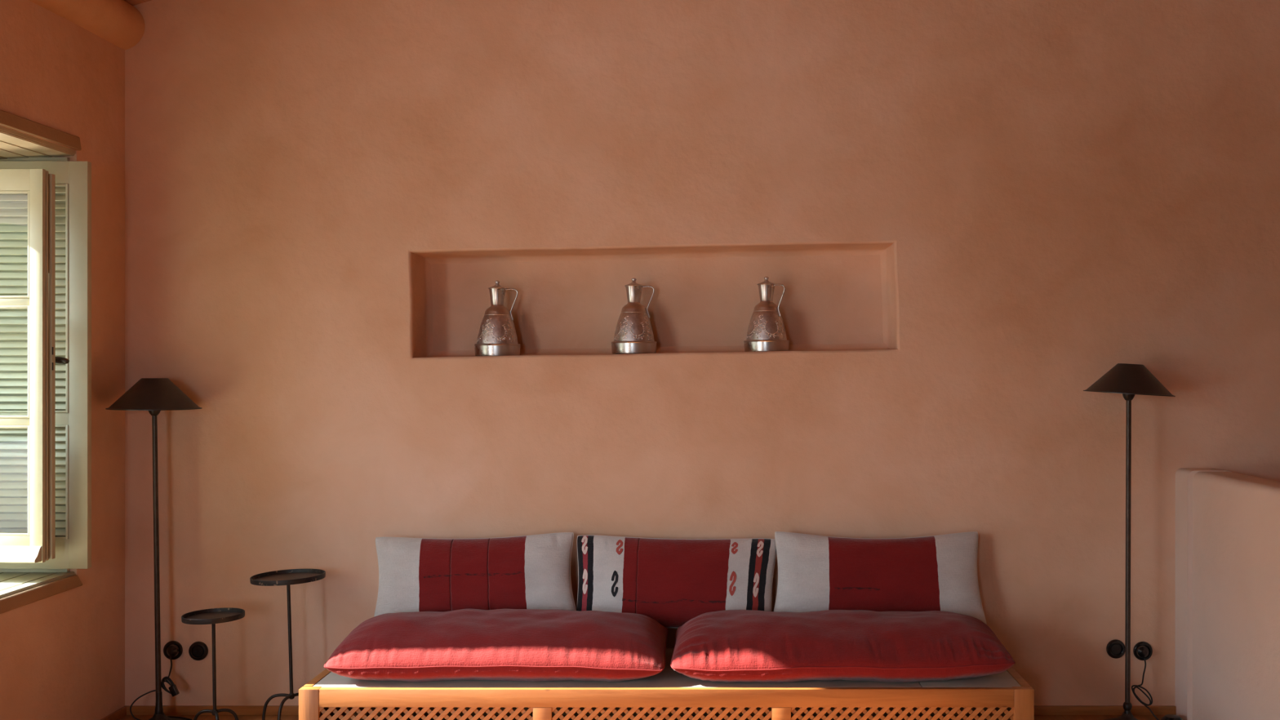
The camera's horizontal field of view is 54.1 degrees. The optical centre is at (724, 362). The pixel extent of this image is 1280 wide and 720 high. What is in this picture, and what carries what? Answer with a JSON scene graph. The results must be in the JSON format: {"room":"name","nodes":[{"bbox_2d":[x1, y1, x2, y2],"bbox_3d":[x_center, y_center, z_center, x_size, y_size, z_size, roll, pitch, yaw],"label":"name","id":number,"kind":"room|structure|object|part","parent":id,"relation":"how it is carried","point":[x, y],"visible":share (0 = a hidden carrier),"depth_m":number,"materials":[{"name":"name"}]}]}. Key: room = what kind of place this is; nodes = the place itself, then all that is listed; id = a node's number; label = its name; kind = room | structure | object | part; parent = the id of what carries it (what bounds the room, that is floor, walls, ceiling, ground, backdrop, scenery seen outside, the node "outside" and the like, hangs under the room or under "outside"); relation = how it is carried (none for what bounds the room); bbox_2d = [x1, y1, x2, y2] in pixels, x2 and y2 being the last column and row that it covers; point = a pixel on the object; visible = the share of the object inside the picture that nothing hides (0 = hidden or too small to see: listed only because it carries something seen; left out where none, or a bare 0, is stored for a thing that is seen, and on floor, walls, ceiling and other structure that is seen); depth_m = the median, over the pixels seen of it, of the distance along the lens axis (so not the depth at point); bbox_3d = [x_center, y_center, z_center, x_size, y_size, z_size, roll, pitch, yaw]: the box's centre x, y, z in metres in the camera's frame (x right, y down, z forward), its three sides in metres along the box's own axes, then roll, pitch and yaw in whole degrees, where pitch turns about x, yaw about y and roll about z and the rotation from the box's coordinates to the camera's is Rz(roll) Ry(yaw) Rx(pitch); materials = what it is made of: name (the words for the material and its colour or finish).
{"room":"traditional dwelling","nodes":[
{"label":"traditional dwelling","id":0,"kind":"room"},
{"bbox_2d":[0,0,124,719],"bbox_3d":[-2.954,-0.170,1.268,0.691,3.800,8.335,0,0,0],"label":"wall","id":1,"kind":"structure","parent":0,"point":[62,655],"depth_m":5.14,"materials":[{"name":"paint"}]},
{"bbox_2d":[0,109,91,613],"bbox_3d":[-2.911,-0.003,4.463,0.758,1.809,1.186,0,0,0],"label":"window","id":2,"kind":"structure","parent":1,"relation":"in","point":[46,200],"depth_m":4.96,"materials":[{"name":"beige paint"}]},
{"bbox_3d":[-2.883,0.733,4.788,0.526,0.058,0.044,0,0,4],"label":"drip moulding","id":3,"kind":"part","parent":2,"relation":"part of","materials":[{"name":"beige paint"}]},
{"bbox_3d":[-2.889,0.013,4.846,0.566,1.511,0.072,0,0,4],"label":"casement sash","id":4,"kind":"part","parent":2,"relation":"part of","materials":[{"name":"beige paint"}]},
{"bbox_3d":[-2.838,0.474,4.978,0.460,0.453,0.032,0,0,0],"label":"louvre panel","id":5,"kind":"part","parent":2,"relation":"part of","materials":[{"name":"beige paint"}]},
{"bbox_3d":[-2.838,-0.255,4.978,0.460,0.908,0.032,0,0,0],"label":"louvre panel","id":6,"kind":"part","parent":2,"relation":"part of","materials":[{"name":"beige paint"}]},
{"bbox_3d":[-2.605,-0.015,4.843,0.002,0.090,0.007,0,0,0],"label":"latch plate","id":7,"kind":"part","parent":2,"relation":"part of","materials":[{"name":"metal"}]},
{"bbox_3d":[-2.609,-0.009,4.882,0.083,0.030,0.055,0,0,0],"label":"handle","id":8,"kind":"part","parent":2,"relation":"part of","materials":[{"name":"metal"}]},
{"bbox_2d":[100,706,126,719],"bbox_3d":[-2.602,1.510,4.136,0.014,0.039,2.571,0,0,0],"label":"baseboard","id":9,"kind":"structure","parent":1,"relation":"attached to","point":[121,713],"depth_m":5.34,"materials":[{"name":"brown wood"}]},
{"bbox_2d":[124,0,151,5],"bbox_3d":[0.846,-2.618,1.317,8.109,2.502,8.435,0,0,0],"label":"ceiling","id":10,"kind":"structure","parent":0,"point":[133,2],"depth_m":5.41,"materials":[{"name":"orange paint"}]},
{"bbox_2d":[29,0,145,49],"bbox_3d":[-2.627,-1.456,1.443,0.231,0.230,8.086,0,0,0],"label":"beam","id":11,"kind":"structure","parent":10,"relation":"attached to","point":[117,22],"depth_m":5.14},
{"bbox_2d":[119,715,1164,719],"bbox_3d":[0.800,1.655,1.468,8.200,0.250,8.735,0,0,0],"label":"floor","id":12,"kind":"structure","parent":0,"point":[126,717],"depth_m":5.38,"materials":[{"name":"brown"}]},
{"bbox_2d":[105,377,202,719],"bbox_3d":[-2.389,0.798,5.235,0.368,1.464,0.368,0,0,0],"label":"floor lamp","id":13,"kind":"object","parent":12,"relation":"on","point":[153,395],"visible":1,"depth_m":5.22,"materials":[{"name":"metal"}]},
{"bbox_3d":[-2.381,1.388,5.286,0.153,0.235,0.197,0,0,30],"label":"power cord","id":14,"kind":"part","parent":13,"relation":"part of","materials":[{"name":"black plastic"}]},
{"bbox_3d":[-2.389,0.131,5.235,0.368,0.130,0.368,0,0,0],"label":"lamp shade","id":15,"kind":"part","parent":13,"relation":"part of","materials":[{"name":"black paint"}]},
{"bbox_2d":[168,684,179,696],"bbox_3d":[-2.319,1.380,5.260,0.038,0.048,0.024,0,0,0],"label":"switch","id":16,"kind":"object","parent":13,"relation":"attached to","point":[173,689],"depth_m":5.25,"materials":[{"name":"black plastic"}]},
{"bbox_3d":[-2.332,1.518,5.347,0.119,0.021,0.041,0,0,0],"label":"foot cord","id":17,"kind":"part","parent":13,"relation":"part of","materials":[{"name":"black plastic"}]},
{"bbox_2d":[181,607,244,719],"bbox_3d":[-2.058,1.266,5.030,0.237,0.517,0.237,0,0,0],"label":"side table","id":18,"kind":"object","parent":12,"relation":"on","point":[212,616],"visible":1,"depth_m":5.03,"materials":[{"name":"metal"}]},
{"bbox_3d":[-2.101,1.460,5.032,0.098,0.128,0.012,0,0,2],"label":"leg","id":19,"kind":"part","parent":18,"relation":"part of","materials":[{"name":"metal"}]},
{"bbox_2d":[181,607,244,624],"bbox_3d":[-2.058,1.020,5.030,0.237,0.026,0.237,0,0,0],"label":"tray","id":20,"kind":"object","parent":18,"relation":"on","point":[213,615],"depth_m":5.04,"materials":[{"name":"black metal"}]},
{"bbox_3d":[-2.056,1.223,5.030,0.019,0.390,0.014,0,0,0],"label":"stem","id":21,"kind":"part","parent":18,"relation":"part of","materials":[{"name":"metal"}]},
{"bbox_3d":[-2.029,1.460,4.989,0.012,0.128,0.098,0,0,-30],"label":"leg","id":22,"kind":"part","parent":18,"relation":"part of","materials":[{"name":"metal"}]},
{"bbox_3d":[-2.010,1.460,5.050,0.098,0.128,0.012,0,0,-25],"label":"leg","id":23,"kind":"part","parent":18,"relation":"part of","materials":[{"name":"metal"}]},
{"bbox_2d":[249,568,325,719],"bbox_3d":[-1.817,1.201,5.200,0.297,0.647,0.297,0,0,0],"label":"side table","id":24,"kind":"object","parent":12,"relation":"on","point":[291,576],"visible":0.88,"depth_m":5.20,"materials":[{"name":"metal"}]},
{"bbox_3d":[-1.866,1.451,5.202,0.129,0.147,0.012,0,0,2],"label":"leg","id":25,"kind":"part","parent":24,"relation":"part of","materials":[{"name":"metal"}]},
{"bbox_3d":[-1.809,1.451,5.137,0.012,0.147,0.129,0,0,6],"label":"leg","id":26,"kind":"part","parent":24,"relation":"part of","materials":[{"name":"metal"}]},
{"bbox_2d":[249,568,325,586],"bbox_3d":[-1.817,0.892,5.200,0.297,0.031,0.297,0,0,0],"label":"tray","id":27,"kind":"object","parent":24,"relation":"on","point":[291,576],"depth_m":5.21,"materials":[{"name":"black metal"}]},
{"bbox_3d":[-1.810,1.150,5.200,0.028,0.499,0.014,0,0,0],"label":"stem","id":28,"kind":"part","parent":24,"relation":"part of","materials":[{"name":"metal"}]},
{"bbox_2d":[298,648,1034,719],"bbox_3d":[-0.221,1.381,5.060,2.775,0.298,0.690,0,0,0],"label":"bench","id":29,"kind":"object","parent":12,"relation":"on","point":[329,695],"visible":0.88,"depth_m":4.72,"materials":[{"name":"brown wood"}]},
{"bbox_3d":[-1.571,1.381,4.737,0.075,0.297,0.045,0,0,0],"label":"post","id":30,"kind":"part","parent":29,"relation":"part of","materials":[{"name":"brown wood"}]},
{"bbox_3d":[-1.595,1.367,5.060,0.022,0.265,0.598,0,0,0],"label":"panel","id":31,"kind":"part","parent":29,"relation":"part of","materials":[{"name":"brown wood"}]},
{"bbox_3d":[-1.571,1.381,5.383,0.075,0.297,0.045,0,0,0],"label":"post","id":32,"kind":"part","parent":29,"relation":"part of","materials":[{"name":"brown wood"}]},
{"bbox_3d":[-1.130,1.388,4.730,0.842,0.208,0.015,0,0,0],"label":"lattice panel","id":33,"kind":"part","parent":29,"relation":"part of","materials":[{"name":"brown wood"}]},
{"bbox_2d":[324,608,668,682],"bbox_3d":[-0.882,1.115,5.005,1.304,0.236,0.535,0,0,0],"label":"seat cushion","id":34,"kind":"object","parent":29,"relation":"on","point":[529,645],"visible":1,"depth_m":4.80,"materials":[{"name":"red fabric"}]},
{"bbox_2d":[373,532,576,617],"bbox_3d":[-1.058,0.918,5.289,0.875,0.384,0.157,0,0,0],"label":"pillow","id":35,"kind":"object","parent":34,"relation":"on","point":[532,571],"visible":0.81,"depth_m":5.25,"materials":[{"name":"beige fabric"}]},
{"bbox_3d":[-0.239,1.388,4.730,0.864,0.208,0.015,0,0,0],"label":"lattice panel","id":36,"kind":"part","parent":29,"relation":"part of","materials":[{"name":"brown wood"}]},
{"bbox_3d":[-0.221,1.267,4.731,2.623,0.068,0.029,0,0,0],"label":"rail","id":37,"kind":"part","parent":29,"relation":"part of","materials":[{"name":"brown wood"}]},
{"bbox_3d":[-0.221,1.381,5.394,2.715,0.237,0.018,0,0,0],"label":"panel","id":38,"kind":"part","parent":29,"relation":"part of","materials":[{"name":"brown wood"}]},
{"bbox_2d":[670,609,1015,683],"bbox_3d":[0.451,1.116,5.006,1.322,0.233,0.537,0,0,0],"label":"seat cushion","id":39,"kind":"object","parent":29,"relation":"on","point":[726,646],"visible":1,"depth_m":4.80,"materials":[{"name":"red fabric"}]},
{"bbox_2d":[576,534,776,627],"bbox_3d":[-0.204,0.934,5.302,0.864,0.387,0.154,0,0,0],"label":"pillow","id":40,"kind":"object","parent":39,"relation":"on","point":[671,582],"visible":0.79,"depth_m":5.26,"materials":[{"name":"red fabric"}]},
{"bbox_2d":[773,531,986,624],"bbox_3d":[0.651,0.922,5.296,0.908,0.398,0.146,0,0,0],"label":"pillow","id":41,"kind":"object","parent":39,"relation":"on","point":[815,573],"visible":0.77,"depth_m":5.26,"materials":[{"name":"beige fabric"}]},
{"bbox_3d":[0.670,1.388,4.730,0.876,0.208,0.015,0,0,0],"label":"lattice panel","id":42,"kind":"part","parent":29,"relation":"part of","materials":[{"name":"brown wood"}]},
{"bbox_3d":[1.129,1.381,5.383,0.075,0.297,0.045,0,0,0],"label":"post","id":43,"kind":"part","parent":29,"relation":"part of","materials":[{"name":"brown wood"}]},
{"bbox_3d":[1.153,1.367,5.060,0.022,0.265,0.598,0,0,0],"label":"panel","id":44,"kind":"part","parent":29,"relation":"part of","materials":[{"name":"brown wood"}]},
{"bbox_3d":[1.129,1.381,4.737,0.075,0.297,0.045,0,0,0],"label":"post","id":45,"kind":"part","parent":29,"relation":"part of","materials":[{"name":"brown wood"}]},
{"bbox_2d":[1083,363,1182,719],"bbox_3d":[1.723,0.767,5.235,0.431,1.526,0.368,0,0,0],"label":"floor lamp","id":46,"kind":"object","parent":12,"relation":"on","point":[1127,380],"visible":1,"depth_m":5.22,"materials":[{"name":"metal"}]},
{"bbox_3d":[1.691,0.073,5.235,0.368,0.138,0.368,0,0,0],"label":"lamp shade","id":47,"kind":"part","parent":46,"relation":"part of","materials":[{"name":"black paint"}]},
{"bbox_3d":[1.776,1.399,5.332,0.121,0.241,0.150,0,0,0],"label":"power cord","id":48,"kind":"part","parent":46,"relation":"part of","materials":[{"name":"black plastic"}]},
{"bbox_2d":[1160,714,1182,719],"bbox_3d":[1.890,1.510,5.280,0.096,0.040,0.096,0,0,0],"label":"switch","id":49,"kind":"object","parent":46,"relation":"attached to","point":[1167,717],"depth_m":5.27,"materials":[{"name":"black plastic"}]},
{"bbox_2d":[124,0,1279,705],"bbox_3d":[0.800,-1.170,5.660,8.200,5.800,0.450,0,0,0],"label":"wall","id":50,"kind":"structure","parent":0,"point":[968,214],"depth_m":5.43,"materials":[{"name":"paint"}]},
{"bbox_2d":[163,640,182,659],"bbox_3d":[-2.398,1.250,5.427,0.083,0.083,0.016,0,0,0],"label":"wall socket","id":51,"kind":"object","parent":50,"relation":"attached to","point":[171,642],"visible":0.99,"depth_m":5.42,"materials":[{"name":"black plastic"}]},
{"bbox_2d":[188,641,208,660],"bbox_3d":[-2.287,1.253,5.427,0.083,0.083,0.016,0,0,0],"label":"wall socket","id":52,"kind":"object","parent":50,"relation":"attached to","point":[197,651],"visible":1,"depth_m":5.42,"materials":[{"name":"black plastic"}]},
{"bbox_2d":[474,280,520,355],"bbox_3d":[-1.015,-0.197,5.575,0.204,0.340,0.204,0,0,0],"label":"metal pitcher","id":53,"kind":"object","parent":50,"relation":"on","point":[497,335],"visible":1,"depth_m":5.51,"materials":[{"name":"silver metal"}]},
{"bbox_3d":[-1.015,-0.347,5.575,0.083,0.038,0.083,0,0,0],"label":"lid","id":54,"kind":"part","parent":53,"relation":"part of","materials":[{"name":"grey metal"}]},
{"bbox_3d":[-0.951,-0.258,5.575,0.056,0.144,0.009,0,0,0],"label":"handle","id":55,"kind":"part","parent":53,"relation":"part of","materials":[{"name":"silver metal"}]},
{"bbox_2d":[611,277,657,354],"bbox_3d":[-0.406,-0.208,5.575,0.204,0.340,0.204,0,0,0],"label":"metal pitcher","id":56,"kind":"object","parent":50,"relation":"on","point":[633,333],"visible":0.98,"depth_m":5.51,"materials":[{"name":"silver metal"}]},
{"bbox_3d":[-0.406,-0.359,5.575,0.083,0.038,0.083,0,0,0],"label":"lid","id":57,"kind":"part","parent":56,"relation":"part of","materials":[{"name":"grey metal"}]},
{"bbox_3d":[-0.342,-0.270,5.575,0.056,0.144,0.009,0,0,0],"label":"handle","id":58,"kind":"part","parent":56,"relation":"part of","materials":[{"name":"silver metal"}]},
{"bbox_2d":[124,705,1176,715],"bbox_3d":[-0.326,1.510,5.428,4.566,0.039,0.014,0,0,0],"label":"baseboard","id":59,"kind":"structure","parent":50,"relation":"attached to","point":[135,709],"depth_m":5.42,"materials":[{"name":"brown wood"}]},
{"bbox_2d":[743,276,789,351],"bbox_3d":[0.185,-0.213,5.565,0.204,0.340,0.204,0,0,0],"label":"metal pitcher","id":60,"kind":"object","parent":50,"relation":"on","point":[766,330],"visible":0.98,"depth_m":5.51,"materials":[{"name":"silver metal"}]},
{"bbox_3d":[0.185,-0.364,5.565,0.083,0.038,0.083,0,0,0],"label":"lid","id":61,"kind":"part","parent":60,"relation":"part of","materials":[{"name":"grey metal"}]},
{"bbox_3d":[0.241,-0.275,5.535,0.056,0.144,0.009,0,0,30],"label":"handle","id":62,"kind":"part","parent":60,"relation":"part of","materials":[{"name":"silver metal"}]},
{"bbox_2d":[1106,639,1124,658],"bbox_3d":[1.698,1.245,5.427,0.083,0.083,0.016,0,0,0],"label":"wall socket","id":63,"kind":"object","parent":50,"relation":"attached to","point":[1115,648],"visible":0.98,"depth_m":5.42,"materials":[{"name":"black plastic"}]},
{"bbox_2d":[1133,641,1152,660],"bbox_3d":[1.815,1.253,5.427,0.083,0.083,0.016,0,0,0],"label":"wall socket","id":64,"kind":"object","parent":50,"relation":"attached to","point":[1147,645],"visible":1,"depth_m":5.42,"materials":[{"name":"black plastic"}]},
{"bbox_2d":[1174,467,1279,719],"bbox_3d":[2.161,0.995,3.318,0.203,1.071,4.249,0,0,-3],"label":"wall","id":65,"kind":"structure","parent":0,"point":[1227,604],"depth_m":4.97,"materials":[{"name":"paint"}]}
]}

